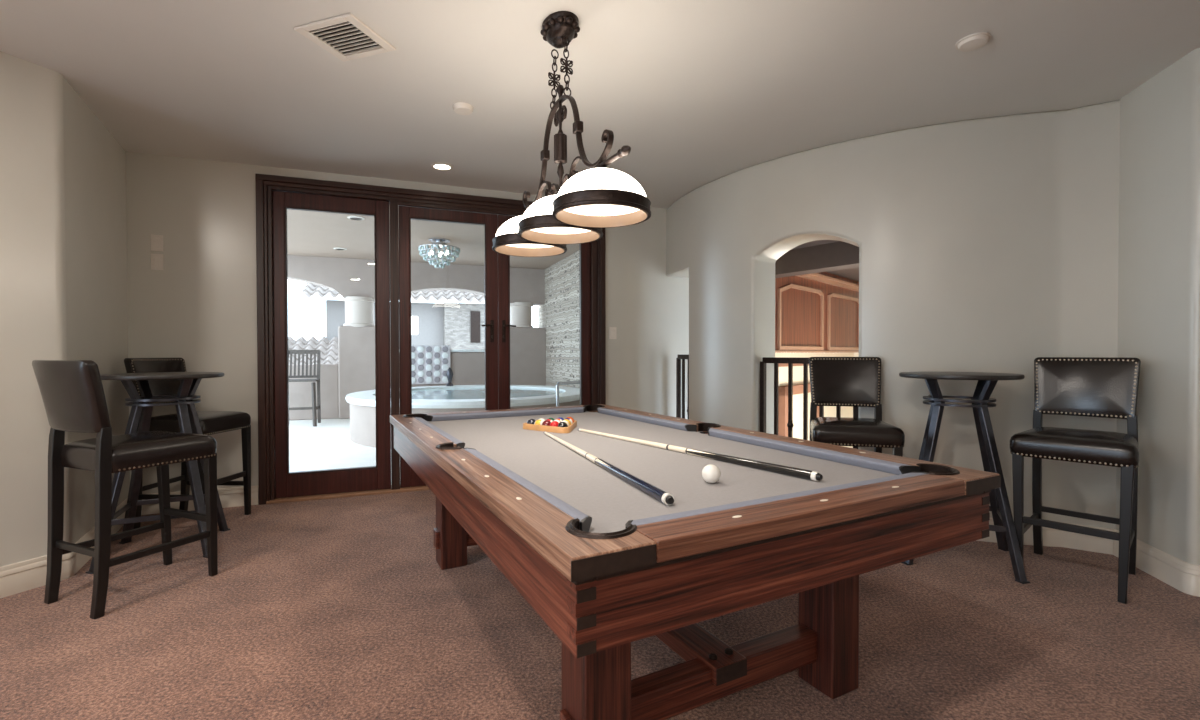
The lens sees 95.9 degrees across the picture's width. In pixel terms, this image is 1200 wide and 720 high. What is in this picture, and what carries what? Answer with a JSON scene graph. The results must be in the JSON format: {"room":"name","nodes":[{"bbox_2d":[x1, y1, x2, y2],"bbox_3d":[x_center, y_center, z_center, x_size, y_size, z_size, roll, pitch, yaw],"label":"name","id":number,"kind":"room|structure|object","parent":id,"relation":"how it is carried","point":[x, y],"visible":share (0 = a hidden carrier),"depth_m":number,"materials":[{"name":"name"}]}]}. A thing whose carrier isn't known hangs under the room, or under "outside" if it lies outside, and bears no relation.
{"room":"games hall","nodes":[
{"label":"games hall","id":0,"kind":"room"},
{"bbox_2d":[0,51,129,566],"bbox_3d":[-3.404,-0.160,1.865,0.958,2.607,4.183,0,1,9],"label":"wall","id":1,"kind":"structure","parent":0,"point":[64,288],"depth_m":2.74,"materials":[{"name":"paint"}]},
{"bbox_2d":[0,498,127,597],"bbox_3d":[-3.321,1.072,1.820,0.799,0.145,4.105,0,1,9],"label":"baseboard","id":2,"kind":"structure","parent":1,"relation":"attached to","point":[22,576],"depth_m":2.69,"materials":[{"name":"paint"}]},
{"bbox_2d":[289,364,338,420],"bbox_3d":[-5.914,0.579,9.556,2.366,0.999,0.200,0,1,-21],"label":"wall","id":3,"kind":"structure","parent":0,"point":[300,393],"depth_m":9.76,"materials":[{"name":"grey paint"}]},
{"bbox_2d":[289,418,375,471],"bbox_3d":[-4.747,1.153,8.292,11.000,0.120,8.810,0,1,-21],"label":"floor","id":4,"kind":"structure","parent":0,"point":[327,445],"depth_m":6.79,"materials":[{"name":"tile"}]},
{"bbox_2d":[288,350,320,426],"bbox_3d":[-4.970,0.457,8.987,0.540,1.256,0.580,0,1,-20],"label":"bar chair","id":5,"kind":"object","parent":4,"relation":"on","point":[314,407],"visible":0.61,"depth_m":9.17,"materials":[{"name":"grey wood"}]},
{"bbox_2d":[345,385,579,447],"bbox_3d":[-1.949,0.786,8.311,3.550,0.605,3.550,0,1,0],"label":"spa","id":6,"kind":"object","parent":4,"relation":"on","point":[455,398],"visible":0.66,"depth_m":7.17,"materials":[{"name":"grey paint"}]},
{"bbox_2d":[446,367,453,385],"bbox_3d":[-2.699,0.298,9.725,0.130,0.338,0.130,0,1,0],"label":"figurine","id":7,"kind":"object","parent":6,"relation":"on","point":[449,373],"visible":0.95,"depth_m":9.69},
{"bbox_2d":[556,381,579,406],"bbox_3d":[-0.372,0.690,7.174,0.052,0.822,0.583,1,1,41],"label":"grab rail","id":8,"kind":"object","parent":4,"relation":"on","point":[564,382],"visible":0.29,"depth_m":6.97,"materials":[{"name":"silver metal"}]},
{"bbox_2d":[126,151,688,493],"bbox_3d":[-0.981,-0.202,4.907,5.620,2.607,0.200,0,1,-21],"label":"wall","id":9,"kind":"structure","parent":0,"point":[200,309],"depth_m":4.10,"materials":[{"name":"paint"}]},
{"bbox_2d":[151,234,162,250],"bbox_3d":[-3.216,-0.850,3.926,0.075,0.118,0.013,0,1,-21],"label":"light switch","id":10,"kind":"object","parent":9,"relation":"attached to","point":[156,240],"visible":1,"depth_m":3.92,"materials":[{"name":"white plastic"}]},
{"bbox_2d":[151,254,163,269],"bbox_3d":[-3.216,-0.712,3.928,0.075,0.118,0.013,0,1,-21],"label":"light switch","id":11,"kind":"object","parent":9,"relation":"attached to","point":[157,261],"visible":1,"depth_m":3.93,"materials":[{"name":"white plastic"}]},
{"bbox_2d":[141,485,258,514],"bbox_3d":[-3.005,1.043,4.028,0.795,0.145,0.018,0,1,-21],"label":"baseboard","id":12,"kind":"structure","parent":9,"relation":"attached to","point":[233,496],"depth_m":4.09,"materials":[{"name":"paint"}]},
{"bbox_2d":[273,191,390,497],"bbox_3d":[-2.161,-0.120,4.402,0.848,2.408,0.049,0,1,-21],"label":"door","id":13,"kind":"structure","parent":9,"relation":"in","point":[342,480],"depth_m":4.38,"materials":[{"name":"brown wood"}]},
{"bbox_2d":[266,486,429,503],"bbox_3d":[-1.320,1.093,4.766,2.770,0.022,0.210,0,1,-21],"label":"trim","id":14,"kind":"structure","parent":9,"relation":"attached to","point":[416,488],"depth_m":4.38,"materials":[{"name":"brown wood"}]},
{"bbox_2d":[255,173,532,215],"bbox_3d":[-1.319,-1.367,4.724,2.870,0.131,0.192,0,1,-21],"label":"trim","id":15,"kind":"structure","parent":9,"relation":"attached to","point":[405,197],"depth_m":4.51,"materials":[{"name":"brown wood"}]},
{"bbox_2d":[256,179,605,504],"bbox_3d":[-1.318,-0.164,4.742,2.870,2.536,0.188,0,1,-21],"label":"trim","id":16,"kind":"structure","parent":9,"relation":"attached to","point":[264,195],"depth_m":4.21,"materials":[{"name":"brown wood"}]},
{"bbox_2d":[398,206,497,487],"bbox_3d":[-1.301,-0.110,4.704,0.831,2.379,0.103,0,1,-21],"label":"door","id":17,"kind":"structure","parent":9,"relation":"in","point":[408,477],"depth_m":4.64,"materials":[{"name":"brown wood"}]},
{"bbox_2d":[497,215,590,409],"bbox_3d":[-0.498,-0.115,5.012,0.881,2.379,0.102,0,1,-21],"label":"door","id":18,"kind":"structure","parent":9,"relation":"in","point":[504,325],"depth_m":4.89,"materials":[{"name":"brown wood"}]},
{"bbox_2d":[609,327,616,338],"bbox_3d":[0.126,-0.261,5.218,0.075,0.118,0.013,0,1,-21],"label":"light switch","id":19,"kind":"object","parent":9,"relation":"attached to","point":[612,330],"visible":1,"depth_m":5.22,"materials":[{"name":"white plastic"}]},
{"bbox_2d":[288,255,544,305],"bbox_3d":[-3.853,-1.506,10.398,6.887,0.719,0.380,0,1,-21],"label":"beam","id":20,"kind":"structure","parent":0,"point":[347,277],"depth_m":10.34,"materials":[{"name":"grey paint"}]},
{"bbox_2d":[287,205,578,268],"bbox_3d":[-2.223,-1.909,7.805,5.800,0.150,6.160,0,1,-21],"label":"ceiling","id":21,"kind":"structure","parent":0,"point":[309,233],"depth_m":8.25,"materials":[{"name":"paint"}]},
{"bbox_2d":[347,216,363,219],"bbox_3d":[-3.129,-1.815,6.937,0.200,0.011,0.200,0,1,0],"label":"recessed light","id":22,"kind":"object","parent":21,"relation":"in","point":[348,217],"visible":1,"depth_m":6.92,"materials":[{"name":"white plastic"}]},
{"bbox_2d":[418,237,459,268],"bbox_3d":[-2.458,-1.624,8.280,0.618,0.433,0.619,0,1,23],"label":"chandelier","id":23,"kind":"object","parent":21,"relation":"hanging from","point":[439,243],"visible":1,"depth_m":8.16,"materials":[{"name":"clear glass"}]},
{"bbox_2d":[338,326,545,418],"bbox_3d":[-3.018,0.199,10.745,3.899,1.720,0.550,0,1,-21],"label":"wall","id":24,"kind":"structure","parent":0,"point":[356,345],"depth_m":10.59,"materials":[{"name":"grey paint"}]},
{"bbox_2d":[343,296,374,326],"bbox_3d":[-4.510,-0.885,10.153,0.580,0.556,0.580,0,1,0],"label":"patio column","id":25,"kind":"structure","parent":24,"relation":"on","point":[359,311],"depth_m":9.93,"materials":[{"name":"paint"}]},
{"bbox_2d":[411,345,450,383],"bbox_3d":[-3.274,0.089,10.358,0.800,0.740,0.086,0,1,-21],"label":"decorative panel","id":26,"kind":"object","parent":24,"relation":"attached to","point":[430,363],"visible":0.92,"depth_m":10.34,"materials":[{"name":"grey tile"}]},
{"bbox_2d":[451,349,484,351],"bbox_3d":[-2.969,-0.183,10.679,1.914,0.050,0.360,0,1,-21],"label":"trim","id":27,"kind":"structure","parent":24,"relation":"on","point":[452,350],"depth_m":10.63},
{"bbox_2d":[510,302,532,326],"bbox_3d":[-1.646,-0.915,11.254,0.520,0.532,0.520,0,1,0],"label":"patio column","id":28,"kind":"structure","parent":24,"relation":"on","point":[520,312],"depth_m":11.06,"materials":[{"name":"paint"}]},
{"bbox_2d":[538,251,579,387],"bbox_3d":[-0.060,-0.385,8.795,0.270,2.930,6.400,0,1,-21],"label":"stone wall","id":29,"kind":"structure","parent":0,"point":[559,314],"depth_m":10.08,"materials":[{"name":"grey stone"}]},
{"bbox_2d":[0,0,1199,208],"bbox_3d":[1.198,-1.546,3.105,10.800,0.120,12.950,0,1,0],"label":"ceiling","id":30,"kind":"structure","parent":0,"point":[700,92],"depth_m":2.77,"materials":[{"name":"paint"}]},
{"bbox_2d":[294,13,395,61],"bbox_3d":[-1.159,-1.468,2.475,0.316,0.012,0.284,0,1,19],"label":"ceiling vent","id":31,"kind":"object","parent":30,"relation":"in","point":[346,37],"visible":1,"depth_m":2.46,"materials":[{"name":"white plastic"}]},
{"bbox_2d":[431,162,453,169],"bbox_3d":[-1.217,-1.491,4.172,0.170,0.009,0.170,0,1,0],"label":"recessed light","id":32,"kind":"object","parent":30,"relation":"in","point":[437,165],"visible":1,"depth_m":4.16,"materials":[{"name":"white plastic"}]},
{"bbox_2d":[453,102,472,114],"bbox_3d":[-0.802,-1.468,3.171,0.116,0.032,0.116,0,1,0],"label":"smoke detector","id":33,"kind":"object","parent":30,"relation":"attached to","point":[461,108],"visible":1,"depth_m":3.14,"materials":[{"name":"white plastic"}]},
{"bbox_2d":[492,11,650,256],"bbox_3d":[-0.174,-1.011,2.387,0.376,0.927,1.188,0,1,-28],"label":"pendant light","id":34,"kind":"object","parent":30,"relation":"hanging from","point":[592,200],"visible":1,"depth_m":2.26,"materials":[{"name":"metal"}]},
{"bbox_2d":[956,32,990,51],"bbox_3d":[1.730,-1.467,2.508,0.136,0.024,0.136,0,1,0],"label":"smoke detector","id":35,"kind":"object","parent":30,"relation":"attached to","point":[972,42],"visible":1,"depth_m":2.48,"materials":[{"name":"white plastic"}]},
{"bbox_2d":[0,490,1199,719],"bbox_3d":[0.277,1.209,1.095,8.850,0.120,8.758,0,1,0],"label":"floor","id":36,"kind":"structure","parent":0,"point":[344,608],"depth_m":2.21,"materials":[{"name":"brown carpet"}]},
{"bbox_2d":[32,360,217,619],"bbox_3d":[-2.316,0.565,2.648,0.484,1.136,0.588,0,1,23],"label":"bar stool","id":37,"kind":"object","parent":36,"relation":"on","point":[72,391],"visible":1,"depth_m":2.51,"materials":[{"name":"brown leather"}]},
{"bbox_2d":[86,372,229,573],"bbox_3d":[-2.584,0.603,3.213,0.592,1.045,0.592,0,1,-27],"label":"pub table","id":38,"kind":"object","parent":36,"relation":"on","point":[142,407],"visible":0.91,"depth_m":3.14,"materials":[{"name":"black wood"}]},
{"bbox_2d":[124,358,250,528],"bbox_3d":[-2.836,0.552,3.728,0.588,1.136,0.484,0,1,3],"label":"bar stool","id":39,"kind":"object","parent":36,"relation":"on","point":[211,422],"visible":0.6,"depth_m":3.73,"materials":[{"name":"brown wood"}]},
{"bbox_2d":[676,354,688,418],"bbox_3d":[0.823,0.522,5.148,0.051,1.148,0.462,0,1,-14],"label":"iron railing","id":40,"kind":"object","parent":36,"relation":"on","point":[683,357],"visible":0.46,"depth_m":5.32,"materials":[{"name":"black metal"}]},
{"bbox_2d":[390,404,1000,719],"bbox_3d":[-0.018,0.728,2.404,1.415,0.808,2.524,0,1,-28],"label":"pool table","id":41,"kind":"object","parent":36,"relation":"on","point":[607,565],"visible":1,"depth_m":1.50,"materials":[{"name":"brown wood"}]},
{"bbox_2d":[415,417,461,443],"bbox_3d":[-0.797,0.347,2.628,0.042,0.035,1.014,0,1,-28],"label":"cushion","id":42,"kind":"object","parent":41,"relation":"on","point":[431,427],"depth_m":2.51,"materials":[{"name":"grey fabric"}]},
{"bbox_2d":[431,407,583,420],"bbox_3d":[-0.552,0.337,3.400,1.045,0.035,0.042,0,1,-28],"label":"cushion","id":43,"kind":"object","parent":41,"relation":"on","point":[564,410],"depth_m":3.37,"materials":[{"name":"grey fabric"}]},
{"bbox_2d":[465,448,587,520],"bbox_3d":[-0.263,0.359,1.626,0.042,0.035,1.014,0,1,-28],"label":"cushion","id":44,"kind":"object","parent":41,"relation":"on","point":[555,503],"depth_m":1.45,"materials":[{"name":"grey fabric"}]},
{"bbox_2d":[527,419,535,423],"bbox_3d":[-0.359,0.336,2.845,0.052,0.052,0.052,0,1,-23],"label":"ball","id":45,"kind":"object","parent":41,"relation":"on","point":[530,421],"visible":0.49,"depth_m":2.83,"materials":[{"name":"plastic"}]},
{"bbox_2d":[534,419,542,424],"bbox_3d":[-0.316,0.336,2.815,0.052,0.052,0.052,0,1,12],"label":"ball","id":46,"kind":"object","parent":41,"relation":"on","point":[537,422],"visible":0.47,"depth_m":2.80,"materials":[{"name":"yellow plastic"}]},
{"bbox_2d":[542,420,550,425],"bbox_3d":[-0.273,0.336,2.784,0.052,0.052,0.052,0,1,-21],"label":"ball","id":47,"kind":"object","parent":41,"relation":"on","point":[546,422],"visible":0.56,"depth_m":2.76,"materials":[{"name":"red plastic"}]},
{"bbox_2d":[523,420,576,432],"bbox_3d":[-0.217,0.346,2.861,0.302,0.029,0.269,0,1,36],"label":"ball rack","id":48,"kind":"object","parent":41,"relation":"on","point":[573,425],"visible":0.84,"depth_m":2.75,"materials":[{"name":"brown wood"}]},
{"bbox_2d":[550,421,558,426],"bbox_3d":[-0.230,0.337,2.753,0.052,0.052,0.052,0,1,-8],"label":"ball","id":49,"kind":"object","parent":41,"relation":"on","point":[553,423],"visible":0.58,"depth_m":2.73,"materials":[{"name":"red plastic"}]},
{"bbox_2d":[558,422,567,426],"bbox_3d":[-0.188,0.337,2.722,0.052,0.052,0.052,0,1,-29],"label":"ball","id":50,"kind":"object","parent":41,"relation":"on","point":[561,424],"visible":0.64,"depth_m":2.71,"materials":[{"name":"black plastic"}]},
{"bbox_2d":[544,431,673,504],"bbox_3d":[-0.043,0.361,2.032,0.030,0.030,1.346,0,0,-20],"label":"pool cue","id":51,"kind":"object","parent":41,"relation":"on","point":[666,498],"visible":1,"depth_m":1.66,"materials":[{"name":"black wood"}]},
{"bbox_2d":[598,407,688,430],"bbox_3d":[0.226,0.339,3.172,0.042,0.035,1.014,0,1,-28],"label":"cushion","id":52,"kind":"object","parent":41,"relation":"on","point":[671,424],"depth_m":3.09,"materials":[{"name":"grey fabric"}]},
{"bbox_2d":[578,428,822,480],"bbox_3d":[0.286,0.358,2.216,0.030,0.030,1.362,-1,0,-35],"label":"pool cue","id":53,"kind":"object","parent":41,"relation":"on","point":[786,470],"visible":1,"depth_m":1.93,"materials":[{"name":"black wood"}]},
{"bbox_2d":[702,464,720,482],"bbox_3d":[0.340,0.348,1.653,0.057,0.057,0.057,0,1,0],"label":"cue ball","id":54,"kind":"object","parent":41,"relation":"on","point":[711,473],"visible":1,"depth_m":1.63,"materials":[{"name":"white plastic"}]},
{"bbox_2d":[631,473,925,525],"bbox_3d":[0.514,0.361,1.398,1.045,0.035,0.042,0,1,-28],"label":"cushion","id":55,"kind":"object","parent":41,"relation":"on","point":[774,499],"depth_m":1.33,"materials":[{"name":"grey fabric"}]},
{"bbox_2d":[709,428,906,474],"bbox_3d":[0.759,0.351,2.170,0.042,0.035,1.014,0,1,-28],"label":"cushion","id":56,"kind":"object","parent":41,"relation":"on","point":[864,462],"depth_m":2.04,"materials":[{"name":"grey fabric"}]},
{"bbox_2d":[760,357,857,448],"bbox_3d":[1.516,0.546,3.979,0.733,1.128,0.066,1,1,43],"label":"iron railing","id":57,"kind":"object","parent":36,"relation":"on","point":[776,360],"visible":0.47,"depth_m":4.05,"materials":[{"name":"black metal"}]},
{"bbox_2d":[809,357,904,456],"bbox_3d":[1.549,0.550,3.353,0.484,1.136,0.588,0,1,16],"label":"bar stool","id":58,"kind":"object","parent":36,"relation":"on","point":[834,381],"visible":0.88,"depth_m":3.49,"materials":[{"name":"black leather"}]},
{"bbox_2d":[899,372,1029,583],"bbox_3d":[2.036,0.598,3.078,0.592,1.045,0.592,0,1,28],"label":"pub table","id":59,"kind":"object","parent":36,"relation":"on","point":[1004,527],"visible":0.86,"depth_m":2.92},
{"bbox_2d":[1010,357,1140,603],"bbox_3d":[2.506,0.555,2.839,0.588,1.136,0.484,-1,1,-42],"label":"bar stool","id":60,"kind":"object","parent":36,"relation":"on","point":[1102,387],"visible":1,"depth_m":2.81,"materials":[{"name":"black leather"}]},
{"bbox_2d":[775,353,853,447],"bbox_3d":[3.283,1.154,8.067,0.400,5.400,5.565,1,1,43],"label":"wall","id":61,"kind":"structure","parent":0,"point":[829,411],"depth_m":7.65,"materials":[{"name":"paint"}]},
{"bbox_2d":[778,363,818,436],"bbox_3d":[2.975,1.944,7.749,0.090,3.830,4.065,1,1,43],"label":"trim","id":62,"kind":"structure","parent":61,"relation":"attached to","point":[797,389],"depth_m":7.10,"materials":[{"name":"brown wood"}]},
{"bbox_2d":[775,273,858,352],"bbox_3d":[3.254,-0.633,7.660,0.080,1.055,3.765,1,1,43],"label":"trim","id":63,"kind":"structure","parent":61,"relation":"attached to","point":[814,276],"depth_m":7.49,"materials":[{"name":"brown wood"}]},
{"bbox_2d":[775,272,858,350],"bbox_3d":[3.180,-0.724,7.727,0.120,1.235,3.765,1,1,43],"label":"wall cabinet","id":64,"kind":"object","parent":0,"point":[800,309],"visible":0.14,"depth_m":7.33,"materials":[{"name":"brown wood"}]},
{"bbox_2d":[775,241,858,277],"bbox_3d":[2.825,-1.224,5.218,0.250,0.530,2.986,-1,1,-36],"label":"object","id":65,"kind":"structure","parent":0,"point":[840,255],"depth_m":5.74,"materials":[{"name":"grey paint"}]},
{"bbox_2d":[791,240,858,281],"bbox_3d":[3.286,-1.256,6.499,4.424,0.060,5.770,0,1,0],"label":"ceiling","id":66,"kind":"structure","parent":0,"point":[852,273],"depth_m":7.49,"materials":[{"name":"beige paint"}]},
{"bbox_2d":[666,100,1119,528],"bbox_3d":[1.720,-0.197,4.176,0.812,2.607,3.438,-1,1,-44],"label":"wall","id":67,"kind":"structure","parent":0,"point":[990,244],"depth_m":3.40,"materials":[{"name":"paint"}]},
{"bbox_2d":[1116,48,1199,564],"bbox_3d":[3.736,-0.180,2.624,1.728,2.607,0.538,0,1,14],"label":"wall","id":68,"kind":"structure","parent":0,"point":[1159,259],"depth_m":2.76,"materials":[{"name":"paint"}]},
{"bbox_2d":[976,518,1199,596],"bbox_3d":[3.079,1.049,2.838,3.085,0.145,0.656,0,1,20],"label":"baseboard","id":69,"kind":"structure","parent":68,"relation":"attached to","point":[1179,574],"depth_m":2.89,"materials":[{"name":"paint"}]},
{"label":"outside","id":70,"kind":"structure","parent":0,"visible":0},
{"bbox_2d":[301,283,484,348],"bbox_3d":[-5.816,-0.767,18.149,7.000,4.210,3.600,0,1,-21],"label":"house","id":71,"kind":"structure","parent":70,"point":[456,325],"depth_m":17.02,"materials":[{"name":"paint"}]},
{"bbox_2d":[471,311,479,342],"bbox_3d":[-3.966,-1.053,17.233,0.300,1.000,0.050,0,1,-21],"label":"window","id":72,"kind":"structure","parent":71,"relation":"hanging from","point":[475,315],"depth_m":17.21,"materials":[{"name":"glass"}]},
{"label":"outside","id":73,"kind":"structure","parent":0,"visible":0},
{"bbox_2d":[288,336,337,363],"bbox_3d":[-8.403,0.663,14.172,5.200,2.660,2.400,0,1,-21],"label":"tiled roof wing","id":74,"kind":"structure","parent":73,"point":[328,348],"depth_m":14.73,"materials":[{"name":"tile"}]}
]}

